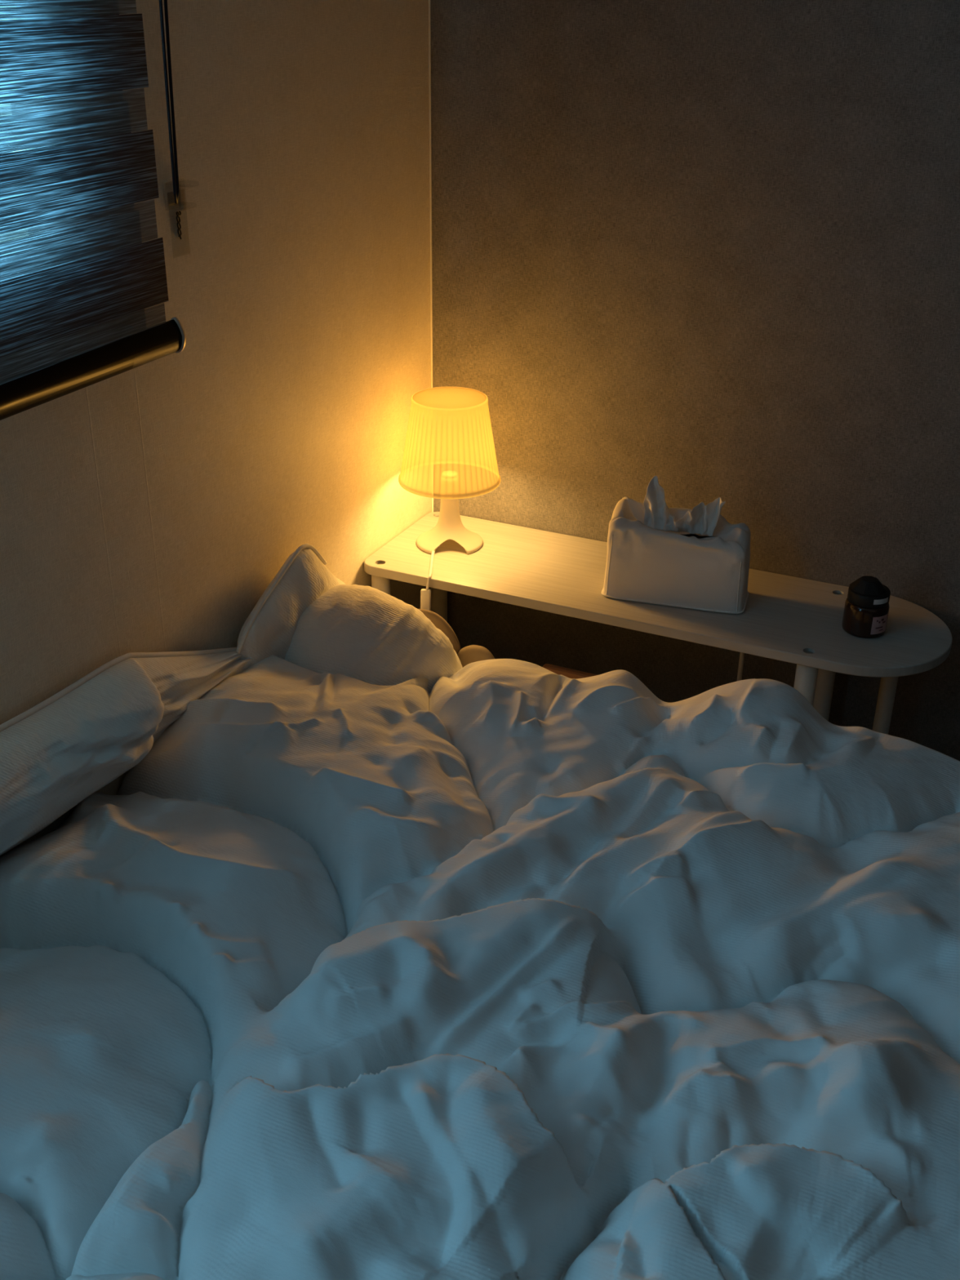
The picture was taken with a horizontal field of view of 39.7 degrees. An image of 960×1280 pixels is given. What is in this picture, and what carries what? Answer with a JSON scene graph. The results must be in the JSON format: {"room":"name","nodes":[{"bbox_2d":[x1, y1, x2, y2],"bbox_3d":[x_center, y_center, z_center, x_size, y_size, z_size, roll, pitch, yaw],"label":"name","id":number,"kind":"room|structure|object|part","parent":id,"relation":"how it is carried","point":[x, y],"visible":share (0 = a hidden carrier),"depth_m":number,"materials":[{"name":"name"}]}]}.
{"room":"bedroom","nodes":[
{"label":"bedroom","id":0,"kind":"room"},
{"bbox_2d":[0,0,431,855],"bbox_3d":[-0.890,-0.034,1.107,0.140,2.450,3.720,13,30,22],"label":"wall","id":1,"kind":"structure","parent":0,"point":[152,506],"depth_m":1.99,"materials":[{"name":"white paint"}]},
{"bbox_2d":[0,0,186,420],"bbox_3d":[-0.612,-0.703,1.133,0.074,1.152,1.107,13,30,22],"label":"window blind","id":2,"kind":"object","parent":1,"relation":"attached to","point":[78,276],"visible":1,"depth_m":1.54,"materials":[{"name":"fabric"}]},
{"bbox_3d":[-0.622,-0.193,1.348,0.024,0.043,1.027,13,30,22],"label":"rail","id":3,"kind":"part","parent":2,"relation":"part of","materials":[{"name":"brown metal"}]},
{"bbox_3d":[-0.377,-0.984,1.537,0.047,0.925,0.017,8,28,13],"label":"pull cord","id":4,"kind":"part","parent":2,"relation":"part of","materials":[{"name":"black plastic"}]},
{"bbox_2d":[167,178,195,239],"bbox_3d":[-0.398,-0.567,1.792,0.029,0.100,0.046,13,30,22],"label":"clip","id":5,"kind":"object","parent":1,"relation":"attached to","point":[178,214],"visible":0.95,"depth_m":1.80,"materials":[{"name":"clear plastic"}]},
{"bbox_2d":[430,0,959,760],"bbox_3d":[1.156,-0.489,2.035,2.700,2.450,0.120,13,30,22],"label":"wall","id":6,"kind":"structure","parent":0,"point":[709,249],"depth_m":2.31,"materials":[{"name":"grey paint"}]},
{"bbox_2d":[427,0,433,512],"bbox_3d":[-0.092,-0.734,2.484,0.004,2.450,0.004,13,30,22],"label":"trim","id":7,"kind":"structure","parent":6,"relation":"attached to","point":[428,1],"depth_m":2.44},
{"bbox_3d":[0.321,1.362,1.185,2.840,0.080,3.720,13,30,22],"label":"floor","id":8,"kind":"structure","parent":0,"visible":0},
{"bbox_2d":[542,663,596,679],"bbox_3d":[0.064,0.714,1.702,1.390,0.594,1.672,13,30,22],"label":"bed","id":9,"kind":"object","parent":8,"relation":"on","point":[569,673],"visible":0.06,"depth_m":2.34,"materials":[{"name":"wood"}]},
{"bbox_2d":[0,655,959,1279],"bbox_3d":[0.056,0.496,1.574,1.434,0.413,1.638,13,30,22],"label":"duvet","id":10,"kind":"object","parent":9,"relation":"on","point":[508,969],"visible":1,"depth_m":1.48,"materials":[{"name":"white fabric"}]},
{"bbox_2d":[0,647,253,855],"bbox_3d":[-0.497,0.138,1.804,0.118,0.194,0.763,13,30,22],"label":"pillow","id":11,"kind":"object","parent":10,"relation":"on","point":[60,751],"visible":0.91,"depth_m":1.74,"materials":[{"name":"white fabric"}]},
{"bbox_2d":[235,543,345,666],"bbox_3d":[-0.304,-0.028,2.243,0.070,0.276,0.374,13,30,22],"label":"pillow","id":12,"kind":"object","parent":10,"relation":"on","point":[268,630],"visible":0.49,"depth_m":2.15,"materials":[{"name":"white fabric"}]},
{"bbox_2d":[284,584,462,693],"bbox_3d":[-0.199,0.061,2.280,0.334,0.309,0.322,13,30,22],"label":"pillow","id":13,"kind":"object","parent":10,"relation":"on","point":[368,634],"visible":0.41,"depth_m":2.16,"materials":[{"name":"white fabric"}]},
{"bbox_2d":[418,608,461,653],"bbox_3d":[-0.096,0.025,2.411,0.137,0.175,0.038,13,30,22],"label":"cushion","id":14,"kind":"object","parent":10,"relation":"on","point":[437,620],"visible":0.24,"depth_m":2.36,"materials":[{"name":"beige fabric"}]},
{"bbox_2d":[457,644,494,666],"bbox_3d":[-0.007,0.069,2.384,0.097,0.132,0.045,13,30,22],"label":"cushion","id":15,"kind":"object","parent":10,"relation":"on","point":[468,655],"visible":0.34,"depth_m":2.35,"materials":[{"name":"beige fabric"}]},
{"bbox_2d":[364,511,952,734],"bbox_3d":[0.308,0.212,2.567,1.046,0.700,0.305,13,30,22],"label":"side table","id":16,"kind":"object","parent":8,"relation":"on","point":[793,620],"visible":0.59,"depth_m":2.36,"materials":[{"name":"white wood"}]},
{"bbox_3d":[-0.190,0.175,2.649,0.035,0.680,0.035,13,30,22],"label":"leg","id":17,"kind":"part","parent":16,"relation":"part of","materials":[{"name":"white wood"}]},
{"bbox_3d":[-0.087,0.069,2.857,0.035,0.680,0.035,13,30,22],"label":"leg","id":18,"kind":"part","parent":16,"relation":"part of","materials":[{"name":"white wood"}]},
{"bbox_2d":[398,386,501,610],"bbox_3d":[-0.048,-0.233,2.506,0.193,0.441,0.265,-7,28,-14],"label":"table lamp","id":19,"kind":"object","parent":16,"relation":"on","point":[449,454],"visible":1,"depth_m":2.42,"materials":[{"name":"white"}]},
{"bbox_2d":[420,588,431,610],"bbox_3d":[-0.099,-0.072,2.430,0.019,0.045,0.012,3,21,4],"label":"switch","id":20,"kind":"object","parent":19,"relation":"attached to","point":[425,593],"depth_m":2.42,"materials":[{"name":"white plastic"}]},
{"bbox_3d":[-0.089,-0.137,2.483,0.013,0.029,0.152,3,27,4],"label":"cord","id":21,"kind":"part","parent":19,"relation":"part of","materials":[{"name":"white plastic"}]},
{"bbox_3d":[-0.057,-0.373,2.472,0.193,0.162,0.193,13,30,22],"label":"lamp shade","id":22,"kind":"part","parent":19,"relation":"part of","materials":[{"name":"plastic"}]},
{"bbox_2d":[601,496,750,613],"bbox_3d":[0.349,-0.153,2.335,0.254,0.160,0.108,8,28,14],"label":"tissue box","id":23,"kind":"object","parent":16,"relation":"on","point":[646,564],"visible":0.98,"depth_m":2.30,"materials":[{"name":"white fabric"}]},
{"bbox_2d":[643,475,725,536],"bbox_3d":[0.351,-0.227,2.291,0.141,0.090,0.055,7,28,12],"label":"tissue","id":24,"kind":"object","parent":23,"relation":"in","point":[703,519],"visible":0.98,"depth_m":2.30,"materials":[{"name":"paper"}]},
{"bbox_3d":[0.481,0.231,2.555,0.009,0.680,0.009,13,30,22],"label":"thin rod","id":25,"kind":"part","parent":16,"relation":"part of","materials":[{"name":"white wood"}]},
{"bbox_3d":[0.541,0.335,2.355,0.036,0.680,0.036,13,30,22],"label":"leg","id":26,"kind":"part","parent":16,"relation":"part of","materials":[{"name":"white wood"}]},
{"bbox_3d":[0.637,0.237,2.546,0.035,0.680,0.035,13,30,22],"label":"leg","id":27,"kind":"part","parent":16,"relation":"part of","materials":[{"name":"white wood"}]},
{"bbox_2d":[841,575,890,638],"bbox_3d":[0.651,-0.059,2.233,0.072,0.094,0.072,13,30,22],"label":"candle jar","id":28,"kind":"object","parent":16,"relation":"on","point":[866,608],"visible":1,"depth_m":2.21,"materials":[{"name":"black glass"}]},
{"bbox_3d":[0.649,-0.094,2.216,0.057,0.017,0.057,2,27,2],"label":"lid","id":29,"kind":"part","parent":28,"relation":"part of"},
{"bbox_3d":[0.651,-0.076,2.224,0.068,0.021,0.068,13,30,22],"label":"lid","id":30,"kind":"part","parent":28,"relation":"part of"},
{"bbox_2d":[875,618,885,631],"bbox_3d":[0.668,-0.025,2.214,0.020,0.022,0.001,-14,31,-26],"label":"print","id":31,"kind":"object","parent":28,"relation":"on","point":[880,623],"depth_m":2.21},
{"bbox_3d":[0.730,0.273,2.478,0.029,0.680,0.029,13,30,22],"label":"leg","id":32,"kind":"part","parent":16,"relation":"part of","materials":[{"name":"white wood"}]}
]}

